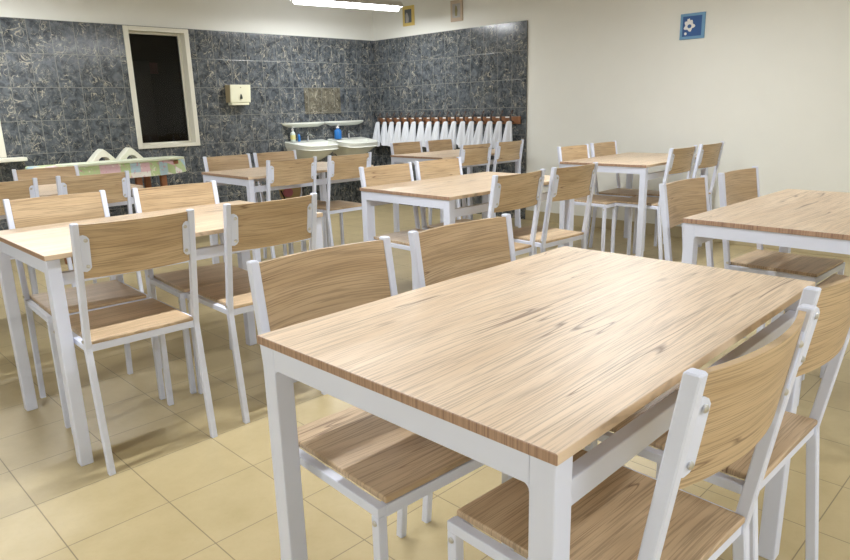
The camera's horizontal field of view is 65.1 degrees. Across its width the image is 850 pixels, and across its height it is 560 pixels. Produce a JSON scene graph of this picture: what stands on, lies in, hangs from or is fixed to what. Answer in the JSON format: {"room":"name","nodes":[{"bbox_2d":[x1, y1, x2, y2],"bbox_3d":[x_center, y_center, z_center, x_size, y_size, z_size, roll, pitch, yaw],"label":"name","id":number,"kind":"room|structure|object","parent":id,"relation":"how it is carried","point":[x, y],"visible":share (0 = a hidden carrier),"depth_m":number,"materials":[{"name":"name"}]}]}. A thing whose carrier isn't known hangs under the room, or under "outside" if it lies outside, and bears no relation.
{"room":"eatery","nodes":[
{"label":"eatery","id":0,"kind":"room"},
{"bbox_2d":[132,61,158,142],"bbox_3d":[-3.134,-1.548,7.489,0.250,1.748,0.090,-15,20,-43],"label":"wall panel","id":1,"kind":"object","parent":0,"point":[142,76],"visible":0.31,"depth_m":7.37,"materials":[{"name":"grey glass"}]},
{"bbox_2d":[129,34,187,141],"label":"window","id":2,"kind":"structure","parent":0,"point":[167,88],"depth_m":7.59,"materials":[{"name":"grey glass"}]},
{"bbox_2d":[149,63,157,73],"bbox_3d":[-3.044,-2.376,7.466,0.090,0.120,0.004,-15,20,-43],"label":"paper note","id":3,"kind":"object","parent":2,"relation":"attached to","point":[153,66],"visible":0.93,"depth_m":7.46,"materials":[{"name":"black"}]},
{"bbox_2d":[0,0,373,40],"bbox_3d":[-3.586,-1.563,5.543,8.272,2.780,0.150,-15,20,-43],"label":"wall","id":4,"kind":"structure","parent":0,"point":[278,17],"depth_m":6.68,"materials":[{"name":"paint"}]},
{"bbox_2d":[0,122,27,162],"bbox_3d":[-3.815,-1.476,5.191,1.035,1.147,0.280,-15,20,-43],"label":"window","id":5,"kind":"structure","parent":4,"relation":"in","point":[3,159],"depth_m":5.55,"materials":[{"name":"beige paint"}]},
{"bbox_2d":[122,25,199,148],"bbox_3d":[-2.573,-1.859,6.473,0.629,1.114,0.146,-15,20,-43],"label":"window","id":6,"kind":"structure","parent":4,"relation":"in","point":[182,35],"depth_m":6.53,"materials":[{"name":"beige paint"}]},
{"bbox_2d":[0,17,378,230],"bbox_3d":[-3.518,-1.163,5.588,8.270,1.980,0.012,-15,20,-43],"label":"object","id":7,"kind":"structure","parent":4,"relation":"attached to","point":[65,91],"depth_m":6.66,"materials":[{"name":"tile"}]},
{"bbox_2d":[225,85,250,104],"bbox_3d":[-1.942,-1.928,6.934,0.236,0.203,0.112,-15,20,-43],"label":"paper towel dispenser","id":8,"kind":"object","parent":4,"relation":"attached to","point":[235,94],"visible":1,"depth_m":6.89,"materials":[{"name":"beige plastic"}]},
{"bbox_2d":[228,102,248,104],"bbox_3d":[-1.948,-1.845,6.964,0.200,0.027,0.080,-15,20,-43],"label":"tray","id":9,"kind":"object","parent":8,"relation":"on","point":[229,103],"depth_m":6.92,"materials":[{"name":"beige plastic"}]},
{"bbox_2d":[282,122,324,127],"bbox_3d":[-1.346,-1.767,7.574,0.570,0.054,0.125,-15,20,-43],"label":"wall shelf","id":10,"kind":"object","parent":4,"relation":"attached to","point":[302,124],"visible":1,"depth_m":7.50,"materials":[{"name":"white ceramic"}]},
{"bbox_2d":[285,131,337,160],"bbox_3d":[-1.243,-1.459,7.548,0.532,0.441,0.405,-15,20,-43],"label":"basin","id":11,"kind":"object","parent":4,"relation":"attached to","point":[321,148],"visible":0.77,"depth_m":7.45,"materials":[{"name":"white ceramic"}]},
{"bbox_2d":[290,127,295,141],"bbox_3d":[-1.483,-1.636,7.467,0.057,0.167,0.059,-15,20,-43],"label":"soap bottle","id":12,"kind":"object","parent":11,"relation":"on","point":[292,134],"visible":1,"depth_m":7.45,"materials":[{"name":"grey"}]},
{"bbox_2d":[304,88,340,113],"bbox_3d":[-1.189,-2.086,7.749,0.515,0.290,0.004,-15,20,-43],"label":"mirror","id":13,"kind":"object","parent":4,"relation":"attached to","point":[317,100],"depth_m":7.74,"materials":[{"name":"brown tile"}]},
{"bbox_2d":[325,120,362,125],"bbox_3d":[-0.932,-1.881,7.972,0.570,0.054,0.125,-15,20,-43],"label":"wall shelf","id":14,"kind":"object","parent":4,"relation":"attached to","point":[350,122],"visible":0.99,"depth_m":7.89,"materials":[{"name":"white ceramic"}]},
{"bbox_2d":[327,129,377,155],"bbox_3d":[-0.822,-1.575,7.952,0.532,0.441,0.405,-15,20,-43],"label":"basin","id":15,"kind":"object","parent":4,"relation":"attached to","point":[350,145],"visible":0.72,"depth_m":7.85,"materials":[{"name":"white ceramic"}]},
{"bbox_2d":[334,125,341,138],"bbox_3d":[-1.034,-1.759,7.892,0.088,0.167,0.088,-15,20,-43],"label":"soap bottle","id":16,"kind":"object","parent":15,"relation":"on","point":[337,133],"visible":1,"depth_m":7.87,"materials":[{"name":"blue plastic"}]},
{"bbox_2d":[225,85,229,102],"bbox_3d":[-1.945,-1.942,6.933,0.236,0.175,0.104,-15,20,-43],"label":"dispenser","id":17,"kind":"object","parent":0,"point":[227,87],"depth_m":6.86,"materials":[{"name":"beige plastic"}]},
{"bbox_2d":[0,203,849,559],"bbox_3d":[-0.499,0.529,2.932,8.572,0.120,11.280,-15,20,-43],"label":"floor","id":18,"kind":"structure","parent":0,"point":[177,491],"depth_m":2.26,"materials":[{"name":"tile"}]},
{"bbox_2d":[0,178,38,314],"bbox_3d":[-2.383,-0.135,3.737,0.399,0.860,0.456,-15,20,-43],"label":"dining chair","id":19,"kind":"object","parent":18,"relation":"on","point":[22,189],"visible":0.21,"depth_m":3.57,"materials":[{"name":"brown wood"}]},
{"bbox_2d":[12,165,114,293],"bbox_3d":[-2.353,-0.294,4.349,0.399,0.860,0.456,-15,19,-41],"label":"dining chair","id":20,"kind":"object","parent":18,"relation":"on","point":[44,176],"visible":0.23,"depth_m":4.40,"materials":[{"name":"brown wood"}]},
{"bbox_2d":[0,184,156,299],"bbox_3d":[-2.377,-0.175,4.109,0.697,0.750,1.090,13,20,43],"label":"dining table","id":21,"kind":"object","parent":18,"relation":"on","point":[47,189],"visible":0.07,"depth_m":4.11,"materials":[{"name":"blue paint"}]},
{"bbox_2d":[2,190,165,427],"bbox_3d":[-1.415,0.089,2.774,0.399,0.860,0.456,-14,19,-40],"label":"dining chair","id":22,"kind":"object","parent":18,"relation":"on","point":[37,211],"visible":0.59,"depth_m":2.78,"materials":[{"name":"brown wood"}]},
{"bbox_2d":[55,170,143,292],"bbox_3d":[-2.022,-0.231,4.070,0.399,0.860,0.456,-14,19,-39],"label":"dining chair","id":23,"kind":"object","parent":18,"relation":"on","point":[116,186],"visible":0.32,"depth_m":3.86,"materials":[{"name":"brown wood"}]},
{"bbox_2d":[64,160,177,263],"bbox_3d":[-2.748,-0.631,5.857,1.080,0.775,0.460,-15,20,-43],"label":"side table","id":24,"kind":"object","parent":18,"relation":"on","point":[163,178],"visible":0.12,"depth_m":5.94,"materials":[{"name":"brown wood"}]},
{"bbox_2d":[25,159,186,177],"bbox_3d":[-2.705,-0.966,5.808,1.263,0.126,0.558,-15,20,-43],"label":"tablecloth","id":25,"kind":"object","parent":24,"relation":"on","point":[164,167],"visible":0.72,"depth_m":5.68,"materials":[{"name":"fabric"}]},
{"bbox_2d":[87,149,115,161],"bbox_3d":[-2.834,-1.090,5.822,0.236,0.112,0.120,-15,20,-43],"label":"arch","id":26,"kind":"object","parent":25,"relation":"on","point":[98,153],"visible":0.77,"depth_m":5.78,"materials":[{"name":"beige"}]},
{"bbox_2d":[55,156,183,166],"bbox_3d":[-2.585,-1.014,5.688,0.990,0.020,0.240,-15,20,-43],"label":"flat board","id":27,"kind":"object","parent":25,"relation":"on","point":[107,162],"visible":0.9,"depth_m":5.61,"materials":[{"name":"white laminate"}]},
{"bbox_2d":[116,147,142,159],"bbox_3d":[-2.664,-1.137,5.985,0.236,0.112,0.120,-15,20,-43],"label":"arch","id":28,"kind":"object","parent":25,"relation":"on","point":[127,151],"visible":0.73,"depth_m":5.94,"materials":[{"name":"beige"}]},
{"bbox_2d":[53,209,217,475],"bbox_3d":[-1.062,0.176,2.400,0.399,0.860,0.456,-15,19,-41],"label":"dining chair","id":29,"kind":"object","parent":18,"relation":"on","point":[132,245],"visible":0.91,"depth_m":2.23,"materials":[{"name":"brown wood"}]},
{"bbox_2d":[0,200,322,466],"bbox_3d":[-1.059,0.126,2.815,1.090,0.750,0.697,-15,20,-43],"label":"dining table","id":30,"kind":"object","parent":18,"relation":"on","point":[42,247],"visible":0.61,"depth_m":2.48,"materials":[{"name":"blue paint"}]},
{"bbox_2d":[131,180,247,393],"bbox_3d":[-1.022,0.003,3.062,0.399,0.860,0.456,-14,19,-39],"label":"dining chair","id":31,"kind":"object","parent":18,"relation":"on","point":[150,199],"visible":0.51,"depth_m":3.04,"materials":[{"name":"brown wood"}]},
{"bbox_2d":[203,153,286,255],"bbox_3d":[-1.377,-0.516,5.103,0.399,0.860,0.456,-15,20,-43],"label":"dining chair","id":32,"kind":"object","parent":18,"relation":"on","point":[218,163],"visible":0.25,"depth_m":5.15,"materials":[{"name":"brown wood"}]},
{"bbox_2d":[187,193,325,423],"bbox_3d":[-0.699,0.076,2.749,0.399,0.860,0.456,-15,19,-41],"label":"dining chair","id":33,"kind":"object","parent":18,"relation":"on","point":[247,226],"visible":0.64,"depth_m":2.54,"materials":[{"name":"brown wood"}]},
{"bbox_2d":[248,156,316,260],"bbox_3d":[-1.037,-0.455,4.832,0.399,0.860,0.456,-14,19,-40],"label":"dining chair","id":34,"kind":"object","parent":18,"relation":"on","point":[294,171],"visible":0.38,"depth_m":4.58,"materials":[{"name":"brown wood"}]},
{"bbox_2d":[201,162,375,263],"bbox_3d":[-1.028,-0.490,5.185,1.090,0.750,0.697,-15,20,-41],"label":"dining table","id":35,"kind":"object","parent":18,"relation":"on","point":[246,177],"visible":0.52,"depth_m":4.89,"materials":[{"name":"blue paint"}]},
{"bbox_2d":[253,150,329,257],"bbox_3d":[-1.079,-0.604,5.410,0.399,0.860,0.456,-15,20,-42],"label":"dining chair","id":36,"kind":"object","parent":18,"relation":"on","point":[260,159],"visible":0.15,"depth_m":5.44,"materials":[{"name":"brown wood"}]},
{"bbox_2d":[279,187,303,198],"bbox_3d":[-1.087,-0.701,5.389,0.227,0.125,0.099,-15,20,-43],"label":"fabric bag","id":37,"kind":"object","parent":36,"relation":"on","point":[291,192],"visible":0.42,"depth_m":5.34,"materials":[{"name":"fabric"}]},
{"bbox_2d":[283,188,292,196],"bbox_3d":[-1.096,-0.700,5.325,0.090,0.070,0.010,-15,20,-43],"label":"flower","id":38,"kind":"object","parent":37,"relation":"on","point":[286,192],"depth_m":5.32,"materials":[{"name":"fabric"}]},
{"bbox_2d":[302,152,371,251],"bbox_3d":[-0.675,-0.546,5.145,0.399,0.860,0.456,-15,19,-41],"label":"dining chair","id":39,"kind":"object","parent":18,"relation":"on","point":[343,166],"visible":0.61,"depth_m":4.93,"materials":[{"name":"brown wood"}]},
{"bbox_2d":[246,236,513,559],"bbox_3d":[-0.095,0.374,1.536,0.399,0.860,0.456,-14,19,-40],"label":"dining chair","id":40,"kind":"object","parent":18,"relation":"on","point":[399,466],"visible":0.56,"depth_m":1.48,"materials":[{"name":"brown wood"}]},
{"bbox_2d":[359,162,423,289],"bbox_3d":[-0.078,-0.224,3.840,0.399,0.860,0.456,-15,20,-42],"label":"dining chair","id":41,"kind":"object","parent":18,"relation":"on","point":[394,173],"visible":0.33,"depth_m":3.87,"materials":[{"name":"brown wood"}]},
{"bbox_2d":[390,141,425,228],"bbox_3d":[-0.038,-0.888,6.396,0.399,0.860,0.456,-15,19,-41],"label":"dining chair","id":42,"kind":"object","parent":18,"relation":"on","point":[403,147],"visible":0.14,"depth_m":6.46,"materials":[{"name":"brown wood"}]},
{"bbox_2d":[414,157,471,229],"bbox_3d":[0.229,-0.311,4.142,0.399,0.860,0.456,-15,19,-41],"label":"dining chair","id":43,"kind":"object","parent":18,"relation":"on","point":[430,169],"visible":0.4,"depth_m":4.19,"materials":[{"name":"brown wood"}]},
{"bbox_2d":[425,138,483,219],"bbox_3d":[0.298,-0.970,6.678,0.456,0.860,0.399,12,20,43],"label":"dining chair","id":44,"kind":"object","parent":18,"relation":"on","point":[446,144],"visible":0.17,"depth_m":6.73,"materials":[{"name":"brown wood"}]},
{"bbox_2d":[390,149,520,231],"bbox_3d":[0.317,-0.856,6.454,1.090,0.750,0.697,-15,19,-41],"label":"dining table","id":45,"kind":"object","parent":18,"relation":"on","point":[445,154],"visible":0.29,"depth_m":6.26,"materials":[{"name":"brown wood"}]},
{"bbox_2d":[428,142,491,224],"bbox_3d":[0.323,-0.801,6.023,0.399,0.860,0.456,-15,19,-41],"label":"dining chair","id":46,"kind":"object","parent":18,"relation":"on","point":[476,154],"visible":0.4,"depth_m":5.79,"materials":[{"name":"brown wood"}]},
{"bbox_2d":[360,171,573,246],"bbox_3d":[0.277,-0.201,3.933,1.090,0.750,0.697,-15,20,-42],"label":"dining table","id":47,"kind":"object","parent":18,"relation":"on","point":[442,192],"visible":0.52,"depth_m":3.65,"materials":[{"name":"brown wood"}]},
{"bbox_2d":[408,213,527,558],"bbox_3d":[0.251,0.287,1.836,0.399,0.860,0.456,-14,19,-40],"label":"dining chair","id":48,"kind":"object","parent":18,"relation":"on","point":[446,252],"visible":0.37,"depth_m":1.90,"materials":[{"name":"brown wood"}]},
{"bbox_2d":[462,139,523,227],"bbox_3d":[0.654,-0.896,6.354,0.399,0.860,0.456,-15,20,-43],"label":"dining chair","id":49,"kind":"object","parent":18,"relation":"on","point":[512,150],"visible":0.37,"depth_m":6.12,"materials":[{"name":"brown wood"}]},
{"bbox_2d":[487,169,545,255],"bbox_3d":[0.333,-0.141,3.477,0.399,0.860,0.456,-15,20,-42],"label":"dining chair","id":50,"kind":"object","parent":18,"relation":"on","point":[517,191],"visible":0.51,"depth_m":3.24,"materials":[{"name":"brown wood"}]},
{"bbox_2d":[257,246,815,559],"bbox_3d":[0.308,0.419,1.539,0.697,0.750,1.090,12,20,43],"label":"dining table","id":51,"kind":"object","parent":18,"relation":"on","point":[514,368],"visible":0.88,"depth_m":1.23,"materials":[{"name":"brown wood"}]},
{"bbox_2d":[513,162,597,254],"bbox_3d":[0.678,-0.230,3.785,0.399,0.860,0.456,-14,19,-40],"label":"dining chair","id":52,"kind":"object","parent":18,"relation":"on","point":[566,183],"visible":0.73,"depth_m":3.59,"materials":[{"name":"brown wood"}]},
{"bbox_2d":[557,144,632,254],"bbox_3d":[1.301,-0.600,5.144,0.399,0.860,0.456,-15,19,-41],"label":"dining chair","id":53,"kind":"object","parent":18,"relation":"on","point":[567,153],"visible":0.44,"depth_m":5.13,"materials":[{"name":"brown wood"}]},
{"bbox_2d":[588,141,657,253],"bbox_3d":[1.634,-0.697,5.485,0.456,0.860,0.399,12,20,43],"label":"dining chair","id":54,"kind":"object","parent":18,"relation":"on","point":[604,148],"visible":0.51,"depth_m":5.50,"materials":[{"name":"brown wood"}]},
{"bbox_2d":[447,304,817,559],"bbox_3d":[0.338,0.457,1.170,0.399,0.860,0.456,-14,19,-40],"label":"dining chair","id":55,"kind":"object","parent":18,"relation":"on","point":[723,411],"visible":0.84,"depth_m":1.09,"materials":[{"name":"brown wood"}]},
{"bbox_2d":[559,152,707,256],"bbox_3d":[1.661,-0.587,5.277,0.697,0.750,1.090,12,20,43],"label":"dining table","id":56,"kind":"object","parent":18,"relation":"on","point":[630,163],"visible":0.62,"depth_m":4.83,"materials":[{"name":"brown wood"}]},
{"bbox_2d":[610,145,697,259],"bbox_3d":[1.695,-0.554,4.926,0.399,0.860,0.456,-15,20,-42],"label":"dining chair","id":57,"kind":"object","parent":18,"relation":"on","point":[680,160],"visible":0.73,"depth_m":4.74,"materials":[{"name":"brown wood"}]},
{"bbox_2d":[644,141,723,247],"bbox_3d":[2.038,-0.650,5.262,0.399,0.860,0.456,-15,20,-42],"label":"dining chair","id":58,"kind":"object","parent":18,"relation":"on","point":[709,155],"visible":0.46,"depth_m":5.03,"materials":[{"name":"brown wood"}]},
{"bbox_2d":[659,175,765,332],"bbox_3d":[1.216,0.035,2.705,0.399,0.860,0.456,-15,20,-42],"label":"dining chair","id":59,"kind":"object","parent":18,"relation":"on","point":[680,199],"visible":0.35,"depth_m":2.76,"materials":[{"name":"brown wood"}]},
{"bbox_2d":[585,276,849,559],"bbox_3d":[0.668,0.361,1.507,0.399,0.860,0.456,-15,20,-42],"label":"dining chair","id":60,"kind":"object","parent":18,"relation":"on","point":[829,335],"visible":0.5,"depth_m":1.37,"materials":[{"name":"brown wood"}]},
{"bbox_2d":[680,189,849,381],"bbox_3d":[1.606,0.084,2.694,1.090,0.750,0.697,-15,20,-42],"label":"dining table","id":61,"kind":"object","parent":18,"relation":"on","point":[787,219],"visible":0.69,"depth_m":2.44,"materials":[{"name":"brown wood"}]},
{"bbox_2d":[718,166,844,380],"bbox_3d":[1.593,-0.059,3.031,0.399,0.860,0.456,-15,19,-41],"label":"dining chair","id":62,"kind":"object","parent":18,"relation":"on","point":[736,186],"visible":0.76,"depth_m":2.98,"materials":[{"name":"brown wood"}]},
{"bbox_2d":[797,274,847,405],"bbox_3d":[1.730,0.077,2.490,0.399,0.860,0.456,-15,20,-43],"label":"dining chair","id":63,"kind":"object","parent":18,"relation":"on","point":[835,277],"visible":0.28,"depth_m":2.67,"materials":[{"name":"brown wood"}]},
{"bbox_2d":[373,0,849,226],"bbox_3d":[2.882,-1.597,4.999,0.150,2.780,10.030,-15,20,-43],"label":"wall","id":64,"kind":"structure","parent":0,"point":[769,80],"depth_m":5.60,"materials":[{"name":"paint"}]},
{"bbox_2d":[402,5,414,26],"bbox_3d":[-0.191,-3.041,7.658,0.016,0.215,0.185,-15,20,-43],"label":"framed photo","id":65,"kind":"object","parent":64,"relation":"attached to","point":[408,11],"visible":0.89,"depth_m":7.65,"materials":[{"name":"brown"}]},
{"bbox_2d":[405,9,411,22],"bbox_3d":[-0.195,-3.037,7.655,0.001,0.145,0.110,-15,20,-43],"label":"print","id":66,"kind":"object","parent":65,"relation":"attached to","point":[408,12],"depth_m":7.65},
{"bbox_2d":[378,110,520,123],"bbox_3d":[0.177,-1.843,7.562,0.071,0.141,2.215,-15,20,-43],"label":"towel rack","id":67,"kind":"object","parent":64,"relation":"attached to","point":[515,119],"visible":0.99,"depth_m":7.45,"materials":[{"name":"brown wood"}]},
{"bbox_2d":[373,122,379,146],"bbox_3d":[-0.620,-1.820,8.303,0.065,0.302,0.142,-15,20,-43],"label":"hand towel","id":68,"kind":"object","parent":67,"relation":"hanging from","point":[376,135],"visible":0.9,"depth_m":8.27,"materials":[{"name":"white fabric"}]},
{"bbox_2d":[379,122,386,145],"bbox_3d":[-0.519,-1.803,8.203,0.066,0.288,0.141,-15,20,-43],"label":"hand towel","id":69,"kind":"object","parent":67,"relation":"hanging from","point":[383,136],"visible":1,"depth_m":8.19,"materials":[{"name":"white fabric"}]},
{"bbox_2d":[385,122,393,145],"bbox_3d":[-0.442,-1.768,8.134,0.064,0.325,0.152,-15,20,-43],"label":"hand towel","id":70,"kind":"object","parent":67,"relation":"hanging from","point":[390,134],"visible":0.88,"depth_m":8.10,"materials":[{"name":"white fabric"}]},
{"bbox_2d":[392,122,400,142],"bbox_3d":[-0.351,-1.757,8.045,0.061,0.307,0.150,-15,20,-43],"label":"hand towel","id":71,"kind":"object","parent":67,"relation":"hanging from","point":[397,134],"visible":0.88,"depth_m":8.01,"materials":[{"name":"white fabric"}]},
{"bbox_2d":[400,122,408,142],"bbox_3d":[-0.247,-1.742,7.939,0.064,0.288,0.146,-15,20,-43],"label":"hand towel","id":72,"kind":"object","parent":67,"relation":"hanging from","point":[405,132],"visible":0.91,"depth_m":7.91,"materials":[{"name":"white fabric"}]},
{"bbox_2d":[407,121,415,141],"bbox_3d":[-0.166,-1.717,7.860,0.065,0.302,0.142,-15,20,-43],"label":"hand towel","id":73,"kind":"object","parent":67,"relation":"hanging from","point":[412,133],"visible":0.84,"depth_m":7.83,"materials":[{"name":"white fabric"}]},
{"bbox_2d":[416,122,423,144],"bbox_3d":[-0.065,-1.701,7.760,0.066,0.288,0.141,-15,20,-43],"label":"hand towel","id":74,"kind":"object","parent":67,"relation":"hanging from","point":[420,133],"visible":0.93,"depth_m":7.74,"materials":[{"name":"white fabric"}]},
{"bbox_2d":[422,121,431,146],"bbox_3d":[0.012,-1.666,7.691,0.064,0.325,0.152,-15,20,-43],"label":"hand towel","id":75,"kind":"object","parent":67,"relation":"hanging from","point":[428,130],"visible":0.84,"depth_m":7.65,"materials":[{"name":"white fabric"}]},
{"bbox_2d":[430,121,439,140],"bbox_3d":[0.103,-1.655,7.602,0.061,0.307,0.150,-15,20,-43],"label":"hand towel","id":76,"kind":"object","parent":67,"relation":"hanging from","point":[435,134],"visible":0.76,"depth_m":7.56,"materials":[{"name":"white fabric"}]},
{"bbox_2d":[440,121,447,139],"bbox_3d":[0.207,-1.640,7.496,0.064,0.288,0.146,-15,20,-43],"label":"hand towel","id":77,"kind":"object","parent":67,"relation":"hanging from","point":[444,131],"visible":0.69,"depth_m":7.47,"materials":[{"name":"white fabric"}]},
{"bbox_2d":[448,121,455,148],"bbox_3d":[0.288,-1.615,7.418,0.065,0.302,0.142,-15,20,-43],"label":"hand towel","id":78,"kind":"object","parent":67,"relation":"hanging from","point":[452,132],"visible":0.76,"depth_m":7.38,"materials":[{"name":"white fabric"}]},
{"bbox_2d":[456,121,465,147],"bbox_3d":[0.389,-1.598,7.317,0.066,0.288,0.141,-15,20,-43],"label":"hand towel","id":79,"kind":"object","parent":67,"relation":"hanging from","point":[460,140],"visible":0.94,"depth_m":7.30,"materials":[{"name":"white fabric"}]},
{"bbox_2d":[464,121,473,144],"bbox_3d":[0.466,-1.563,7.248,0.064,0.325,0.152,-15,20,-43],"label":"hand towel","id":80,"kind":"object","parent":67,"relation":"hanging from","point":[469,136],"visible":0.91,"depth_m":7.21,"materials":[{"name":"white fabric"}]},
{"bbox_2d":[472,121,482,144],"bbox_3d":[0.557,-1.552,7.159,0.061,0.307,0.150,-15,20,-43],"label":"hand towel","id":81,"kind":"object","parent":67,"relation":"hanging from","point":[478,136],"visible":0.94,"depth_m":7.12,"materials":[{"name":"white fabric"}]},
{"bbox_2d":[482,121,492,148],"bbox_3d":[0.660,-1.538,7.053,0.064,0.288,0.146,-15,20,-43],"label":"hand towel","id":82,"kind":"object","parent":67,"relation":"hanging from","point":[488,135],"visible":0.9,"depth_m":7.03,"materials":[{"name":"white fabric"}]},
{"bbox_2d":[492,121,501,148],"bbox_3d":[0.742,-1.512,6.975,0.065,0.302,0.142,-15,20,-43],"label":"hand towel","id":83,"kind":"object","parent":67,"relation":"hanging from","point":[497,136],"visible":0.82,"depth_m":6.95,"materials":[{"name":"white fabric"}]},
{"bbox_2d":[502,121,511,141],"bbox_3d":[0.843,-1.496,6.875,0.066,0.288,0.141,-15,20,-43],"label":"hand towel","id":84,"kind":"object","parent":67,"relation":"hanging from","point":[507,136],"visible":0.75,"depth_m":6.85,"materials":[{"name":"white fabric"}]},
{"bbox_2d":[374,20,527,218],"bbox_3d":[0.222,-1.785,7.594,0.012,1.980,2.308,-15,20,-43],"label":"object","id":85,"kind":"structure","parent":64,"relation":"attached to","point":[480,69],"depth_m":7.31,"materials":[{"name":"tile"}]},
{"bbox_2d":[450,0,462,21],"bbox_3d":[0.340,-2.894,7.148,0.016,0.215,0.170,-15,20,-43],"label":"framed print","id":86,"kind":"object","parent":64,"relation":"attached to","point":[456,6],"visible":1,"depth_m":7.14},
{"bbox_2d":[525,210,849,257],"bbox_3d":[3.680,-0.100,4.481,0.010,0.100,7.409,-15,20,-43],"label":"baseboard","id":87,"kind":"structure","parent":64,"relation":"attached to","point":[676,231],"depth_m":6.08,"materials":[{"name":"tile"}]},
{"bbox_2d":[679,12,705,39],"bbox_3d":[2.193,-2.082,5.454,0.017,0.200,0.205,-15,20,-43],"label":"picture","id":88,"kind":"object","parent":64,"relation":"attached to","point":[692,25],"visible":1,"depth_m":5.45,"materials":[{"name":"blue paper"}]},
{"bbox_2d":[684,18,694,31],"bbox_3d":[2.172,-2.092,5.461,0.001,0.105,0.094,-15,20,-43],"label":"flower","id":89,"kind":"object","parent":88,"relation":"on","point":[689,23],"depth_m":5.46,"materials":[{"name":"white plant"}]},
{"bbox_2d":[682,15,701,36],"bbox_3d":[2.187,-2.081,5.450,0.001,0.156,0.158,-15,20,-43],"label":"print","id":90,"kind":"object","parent":88,"relation":"attached to","point":[691,24],"depth_m":5.45},
{"bbox_3d":[-0.134,-2.177,1.774,8.572,0.120,10.030,-15,20,-43],"label":"ceiling","id":91,"kind":"structure","parent":0,"visible":0},
{"bbox_2d":[289,0,403,10],"bbox_3d":[-0.777,-3.038,6.623,1.248,0.615,0.140,-12,18,-34],"label":"lamp","id":92,"kind":"object","parent":91,"relation":"hanging from","point":[386,5],"visible":1,"depth_m":6.71,"materials":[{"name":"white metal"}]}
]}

